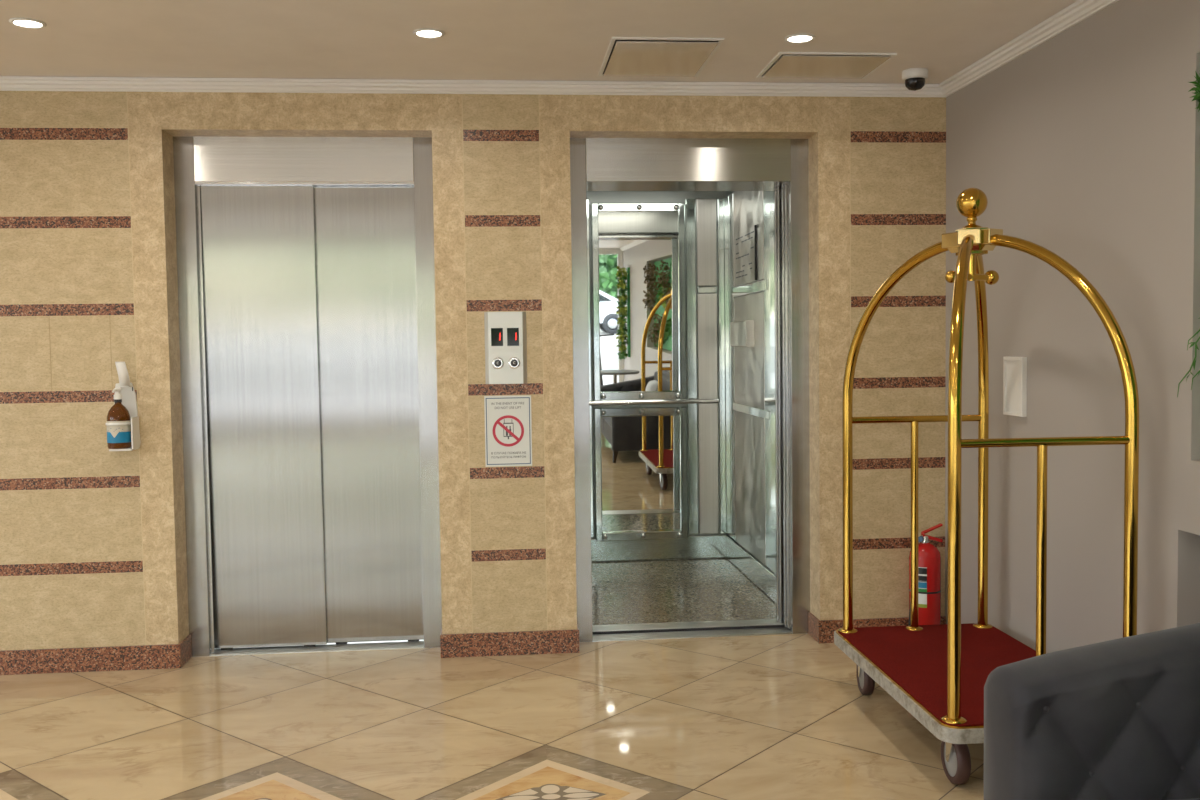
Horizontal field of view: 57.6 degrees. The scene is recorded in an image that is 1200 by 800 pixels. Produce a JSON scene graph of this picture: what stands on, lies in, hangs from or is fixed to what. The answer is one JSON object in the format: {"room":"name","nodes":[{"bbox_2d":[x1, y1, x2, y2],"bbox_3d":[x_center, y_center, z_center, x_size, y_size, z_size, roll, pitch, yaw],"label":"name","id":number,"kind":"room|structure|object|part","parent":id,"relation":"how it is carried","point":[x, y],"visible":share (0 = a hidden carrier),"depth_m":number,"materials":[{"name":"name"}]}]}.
{"room":"hotel elevator lobby","nodes":[
{"label":"hotel elevator lobby","id":0,"kind":"room"},
{"bbox_2d":[0,91,945,650],"bbox_3d":[-1.912,-0.251,4.733,7.461,2.735,0.451,-1,3,-5],"label":"wall","id":1,"kind":"structure","parent":0,"point":[93,537],"depth_m":4.62,"materials":[{"name":"stone"}]},
{"bbox_2d":[49,316,112,389],"bbox_3d":[-2.135,-0.193,4.494,0.242,0.304,0.011,-1,3,-5],"label":"trim","id":2,"kind":"structure","parent":1,"relation":"attached to","point":[109,316],"depth_m":4.48,"materials":[{"name":"beige"}]},
{"bbox_2d":[0,634,191,674],"bbox_3d":[-3.580,1.103,4.491,3.647,0.100,0.167,-1,3,-5],"label":"baseboard","id":3,"kind":"structure","parent":1,"relation":"attached to","point":[167,656],"depth_m":4.54,"materials":[{"name":"red stone"}]},
{"bbox_2d":[106,362,140,450],"bbox_3d":[-1.958,0.025,4.460,0.114,0.362,0.112,-1,3,-5],"label":"bracket","id":4,"kind":"object","parent":1,"relation":"attached to","point":[129,400],"visible":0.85,"depth_m":4.47,"materials":[{"name":"white plastic"}]},
{"bbox_2d":[106,387,131,448],"bbox_3d":[-1.964,0.073,4.455,0.092,0.247,0.094,-1,3,-5],"label":"sanitizer bottle","id":5,"kind":"object","parent":4,"relation":"in","point":[118,437],"visible":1,"depth_m":4.42,"materials":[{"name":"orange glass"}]},
{"bbox_2d":[107,431,130,442],"bbox_3d":[-1.961,0.151,4.436,0.092,0.044,0.046,-1,3,-5],"label":"print","id":6,"kind":"object","parent":5,"relation":"attached to","point":[112,436],"depth_m":4.42,"materials":[{"name":"blue paper"}]},
{"bbox_3d":[-1.950,-0.105,4.464,0.063,0.104,0.072,-1,3,-5],"label":"lever","id":7,"kind":"part","parent":4,"relation":"part of","materials":[{"name":"white plastic"}]},
{"bbox_2d":[109,447,138,450],"bbox_3d":[-1.945,0.201,4.464,0.088,0.008,0.102,-1,3,-5],"label":"tray","id":8,"kind":"object","parent":4,"relation":"on","point":[132,448],"depth_m":4.42,"materials":[{"name":"white plastic"}]},
{"bbox_3d":[-1.957,0.066,4.512,0.104,0.275,0.012,-1,3,-5],"label":"plate","id":9,"kind":"part","parent":4,"relation":"part of","materials":[{"name":"white plastic"}]},
{"bbox_2d":[173,137,441,656],"bbox_3d":[-1.269,-0.025,4.882,1.160,2.350,0.302,-1,3,-5],"label":"elevator","id":10,"kind":"object","parent":1,"relation":"attached to","point":[306,267],"visible":0.84,"depth_m":4.78,"materials":[{"name":"metal"}]},
{"bbox_3d":[-1.484,0.075,4.780,0.510,2.038,0.058,-1,3,-5],"label":"door panel","id":11,"kind":"part","parent":10,"relation":"part of","materials":[{"name":"metal"}]},
{"bbox_3d":[-1.280,-1.044,4.831,0.923,0.197,0.302,-1,3,-5],"label":"header panel","id":12,"kind":"part","parent":10,"relation":"part of","materials":[{"name":"metal"}]},
{"bbox_3d":[-1.239,1.126,4.843,1.097,0.055,0.104,-1,3,-5],"label":"door sill","id":13,"kind":"part","parent":10,"relation":"part of","materials":[{"name":"silver metal"}]},
{"bbox_3d":[-1.014,0.066,4.848,0.470,2.038,0.058,-1,3,-5],"label":"door panel","id":14,"kind":"part","parent":10,"relation":"part of","materials":[{"name":"metal"}]},
{"bbox_2d":[0,76,944,96],"bbox_3d":[-1.953,-1.280,4.427,6.961,0.046,0.052,-1,3,-5],"label":"trim","id":15,"kind":"structure","parent":1,"relation":"attached to","point":[7,83],"depth_m":4.54,"materials":[{"name":"white paint"}]},
{"bbox_2d":[484,312,526,383],"bbox_3d":[-0.399,-0.221,4.633,0.179,0.305,0.025,-1,3,-5],"label":"panel","id":16,"kind":"object","parent":1,"relation":"attached to","point":[505,332],"visible":1,"depth_m":4.63,"materials":[{"name":"silver metal"}]},
{"bbox_2d":[484,395,531,466],"bbox_3d":[-0.392,0.133,4.661,0.199,0.302,0.004,-1,3,-5],"label":"notice sheet","id":17,"kind":"object","parent":1,"relation":"attached to","point":[508,424],"visible":1,"depth_m":4.66,"materials":[{"name":"white paper"}]},
{"bbox_2d":[440,625,578,657],"bbox_3d":[-0.393,1.045,4.777,0.595,0.100,0.167,-1,3,-5],"label":"baseboard","id":18,"kind":"structure","parent":1,"relation":"attached to","point":[548,641],"depth_m":4.69,"materials":[{"name":"red stone"}]},
{"bbox_2d":[570,138,809,641],"bbox_3d":[0.447,-0.082,5.771,1.498,2.330,1.767,-1,3,-5],"label":"elevator","id":19,"kind":"object","parent":1,"relation":"attached to","point":[690,256],"visible":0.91,"depth_m":6.17,"materials":[{"name":"metal"}]},
{"bbox_2d":[591,203,686,400],"bbox_3d":[0.234,-0.585,6.534,0.560,1.175,0.062,-1,3,-5],"label":"mirror","id":20,"kind":"object","parent":19,"relation":"attached to","point":[639,250],"depth_m":6.53,"materials":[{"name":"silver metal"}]},
{"bbox_2d":[594,406,687,541],"bbox_3d":[0.248,0.445,6.585,0.560,0.802,0.062,-1,3,-5],"label":"mirror","id":21,"kind":"object","parent":19,"relation":"attached to","point":[641,452],"depth_m":6.58,"materials":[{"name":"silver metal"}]},
{"bbox_3d":[0.312,0.013,6.516,0.800,0.028,0.028,-1,3,-5],"label":"handrail","id":22,"kind":"part","parent":19,"relation":"part of","materials":[{"name":"silver metal"}]},
{"bbox_3d":[0.247,0.903,6.630,1.080,0.138,0.016,-1,3,-5],"label":"skirting","id":23,"kind":"part","parent":19,"relation":"part of","materials":[{"name":"silver metal"}]},
{"bbox_3d":[0.381,-1.074,4.980,0.915,0.197,0.302,-1,3,-5],"label":"header panel","id":24,"kind":"part","parent":19,"relation":"part of","materials":[{"name":"metal"}]},
{"bbox_3d":[0.393,1.074,5.102,1.230,0.049,0.109,-1,3,-5],"label":"cabin sill","id":25,"kind":"part","parent":19,"relation":"part of","materials":[{"name":"silver metal"}]},
{"bbox_3d":[0.420,1.096,4.992,1.077,0.055,0.104,-1,3,-5],"label":"door sill","id":26,"kind":"part","parent":19,"relation":"part of","materials":[{"name":"silver metal"}]},
{"bbox_3d":[0.642,-0.949,6.578,0.120,0.524,0.012,-1,3,-5],"label":"wall panel","id":27,"kind":"part","parent":19,"relation":"part of","materials":[{"name":"metal"}]},
{"bbox_3d":[0.657,0.088,6.630,0.120,1.460,0.012,-1,3,-5],"label":"wall panel","id":28,"kind":"part","parent":19,"relation":"part of","materials":[{"name":"metal"}]},
{"bbox_3d":[0.800,-0.789,6.008,0.006,0.280,0.490,-1,3,-5],"label":"notice plate","id":29,"kind":"part","parent":19,"relation":"part of","materials":[{"name":"metal"}]},
{"bbox_3d":[0.810,-0.910,5.968,0.012,0.545,0.720,-1,3,-5],"label":"wall panel","id":30,"kind":"part","parent":19,"relation":"part of","materials":[{"name":"metal"}]},
{"bbox_3d":[0.825,0.134,6.020,0.012,1.423,0.720,-1,3,-5],"label":"wall panel","id":31,"kind":"part","parent":19,"relation":"part of","materials":[{"name":"metal"}]},
{"bbox_3d":[0.844,0.929,5.940,0.016,0.138,1.460,-1,3,-5],"label":"skirting","id":32,"kind":"part","parent":19,"relation":"part of","materials":[{"name":"silver metal"}]},
{"bbox_3d":[1.016,0.025,5.104,0.400,2.038,0.022,-1,3,-5],"label":"cabin door panel","id":33,"kind":"part","parent":19,"relation":"part of","materials":[{"name":"metal"}]},
{"bbox_3d":[1.027,0.027,5.076,0.400,2.038,0.022,-1,3,-5],"label":"cabin door panel","id":34,"kind":"part","parent":19,"relation":"part of","materials":[{"name":"metal"}]},
{"bbox_3d":[1.050,0.028,5.033,0.420,2.038,0.022,-1,3,-5],"label":"door panel","id":35,"kind":"part","parent":19,"relation":"part of","materials":[{"name":"metal"}]},
{"bbox_3d":[1.058,0.030,5.007,0.420,2.038,0.022,-1,3,-5],"label":"door panel","id":36,"kind":"part","parent":19,"relation":"part of","materials":[{"name":"metal"}]},
{"bbox_2d":[808,612,945,642],"bbox_3d":[1.247,1.016,4.924,0.581,0.100,0.167,-1,3,-5],"label":"baseboard","id":37,"kind":"structure","parent":1,"relation":"attached to","point":[822,631],"depth_m":4.83,"materials":[{"name":"red stone"}]},
{"bbox_2d":[0,634,983,799],"bbox_3d":[-1.463,1.373,0.057,7.461,0.061,9.410,-1,3,-5],"label":"floor","id":38,"kind":"structure","parent":0,"point":[785,716],"depth_m":3.80,"materials":[{"name":"beige tile"}]},
{"bbox_2d":[908,523,942,625],"bbox_3d":[1.416,0.805,4.755,0.139,0.532,0.143,0,3,24],"label":"fire extinguisher","id":39,"kind":"object","parent":38,"relation":"on","point":[929,558],"visible":0.64,"depth_m":4.70,"materials":[{"name":"red metal"}]},
{"bbox_3d":[1.444,0.560,4.750,0.087,0.044,0.026,-1,3,-5],"label":"squeeze lever","id":40,"kind":"part","parent":39,"relation":"part of","materials":[{"name":"red metal"}]},
{"bbox_3d":[1.444,0.600,4.752,0.087,0.038,0.026,-1,3,-5],"label":"squeeze lever","id":41,"kind":"part","parent":39,"relation":"part of","materials":[{"name":"red metal"}]},
{"bbox_2d":[834,188,1138,784],"bbox_3d":[1.254,0.208,3.690,0.650,1.835,1.132,-1,3,-5],"label":"luggage trolley","id":42,"kind":"object","parent":38,"relation":"on","point":[939,673],"visible":0.91,"depth_m":3.55,"materials":[{"name":"gold metal"}]},
{"bbox_3d":[1.212,0.484,4.207,0.029,0.807,0.029,-1,3,-5],"label":"post","id":43,"kind":"part","parent":42,"relation":"part of","materials":[{"name":"gold metal"}]},
{"bbox_3d":[1.211,0.073,4.187,0.536,0.026,0.026,-1,3,-5],"label":"rail","id":44,"kind":"part","parent":42,"relation":"part of","materials":[{"name":"gold metal"}]},
{"bbox_3d":[1.245,-0.451,3.657,0.024,0.105,0.024,-1,3,-5],"label":"hanging rod","id":45,"kind":"part","parent":42,"relation":"part of","materials":[{"name":"gold metal"}]},
{"bbox_3d":[1.294,0.533,3.202,0.029,0.807,0.029,-1,3,-5],"label":"post","id":46,"kind":"part","parent":42,"relation":"part of","materials":[{"name":"gold metal"}]},
{"bbox_3d":[1.294,0.122,3.182,0.536,0.026,0.026,-1,3,-5],"label":"rail","id":47,"kind":"part","parent":42,"relation":"part of","materials":[{"name":"gold metal"}]},
{"bbox_2d":[984,622,1199,799],"bbox_3d":[1.395,0.845,1.492,0.861,0.784,2.100,-1,3,-5],"label":"sofa","id":48,"kind":"object","parent":38,"relation":"on","point":[1116,719],"visible":1,"depth_m":2.35,"materials":[{"name":"grey fabric"}]},
{"bbox_2d":[0,0,1077,83],"bbox_3d":[-1.508,-1.144,0.052,7.461,0.100,9.550,-1,3,-5],"label":"ceiling","id":49,"kind":"structure","parent":0,"point":[531,40],"depth_m":3.88,"materials":[{"name":"paint"}]},
{"bbox_2d":[9,18,46,28],"bbox_3d":[-1.920,-1.265,3.665,0.112,0.009,0.112,-1,3,-5],"label":"recessed light","id":50,"kind":"object","parent":49,"relation":"in","point":[21,22],"visible":1,"depth_m":3.65,"materials":[{"name":"white paint"}]},
{"bbox_2d":[413,28,444,37],"bbox_3d":[-0.603,-1.292,3.845,0.112,0.009,0.112,-1,3,-5],"label":"recessed light","id":51,"kind":"object","parent":49,"relation":"in","point":[424,32],"visible":1,"depth_m":3.83,"materials":[{"name":"white paint"}]},
{"bbox_2d":[599,37,723,76],"bbox_3d":[0.223,-1.317,4.219,0.410,0.014,0.545,-1,3,-5],"label":"ceiling hatch","id":52,"kind":"object","parent":49,"relation":"attached to","point":[625,56],"visible":1,"depth_m":4.16,"materials":[{"name":"white paint"}]},
{"bbox_2d":[784,34,814,42],"bbox_3d":[0.727,-1.316,3.973,0.112,0.009,0.112,-1,3,-5],"label":"recessed light","id":53,"kind":"object","parent":49,"relation":"in","point":[795,38],"visible":1,"depth_m":3.96,"materials":[{"name":"white paint"}]},
{"bbox_2d":[756,52,896,78],"bbox_3d":[0.897,-1.335,4.372,0.460,0.012,0.380,-1,3,-5],"label":"ceiling hatch","id":54,"kind":"object","parent":49,"relation":"attached to","point":[830,65],"visible":1,"depth_m":4.33,"materials":[{"name":"white paint"}]},
{"bbox_2d":[902,68,927,90],"bbox_3d":[1.294,-1.312,4.485,0.104,0.080,0.104,-1,3,-5],"label":"security camera","id":55,"kind":"object","parent":49,"relation":"attached to","point":[914,79],"visible":1,"depth_m":4.45,"materials":[{"name":"white plastic"}]},
{"bbox_2d":[945,0,1199,653],"bbox_3d":[2.082,0.061,0.360,0.300,2.435,9.000,-1,3,-5],"label":"wall","id":56,"kind":"structure","parent":0,"point":[1083,147],"depth_m":3.65,"materials":[{"name":"grey paint"}]},
{"bbox_2d":[1003,357,1026,416],"bbox_3d":[1.578,-0.052,4.154,0.020,0.224,0.154,-1,3,-5],"label":"wall box","id":57,"kind":"object","parent":56,"relation":"attached to","point":[1014,368],"visible":1,"depth_m":4.15,"materials":[{"name":"white plastic"}]},
{"bbox_2d":[939,0,1118,96],"bbox_3d":[1.890,-1.126,0.285,0.052,0.046,9.000,-1,3,-5],"label":"trim","id":58,"kind":"structure","parent":56,"relation":"attached to","point":[1080,10],"depth_m":3.97,"materials":[{"name":"white paint"}]},
{"bbox_2d":[1177,70,1199,396],"bbox_3d":[1.928,-0.256,0.824,0.259,1.210,4.537,-1,3,-5],"label":"plant","id":59,"kind":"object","parent":56,"relation":"attached to","point":[1197,89],"depth_m":3.02,"materials":[{"name":"green plant"}]}
]}

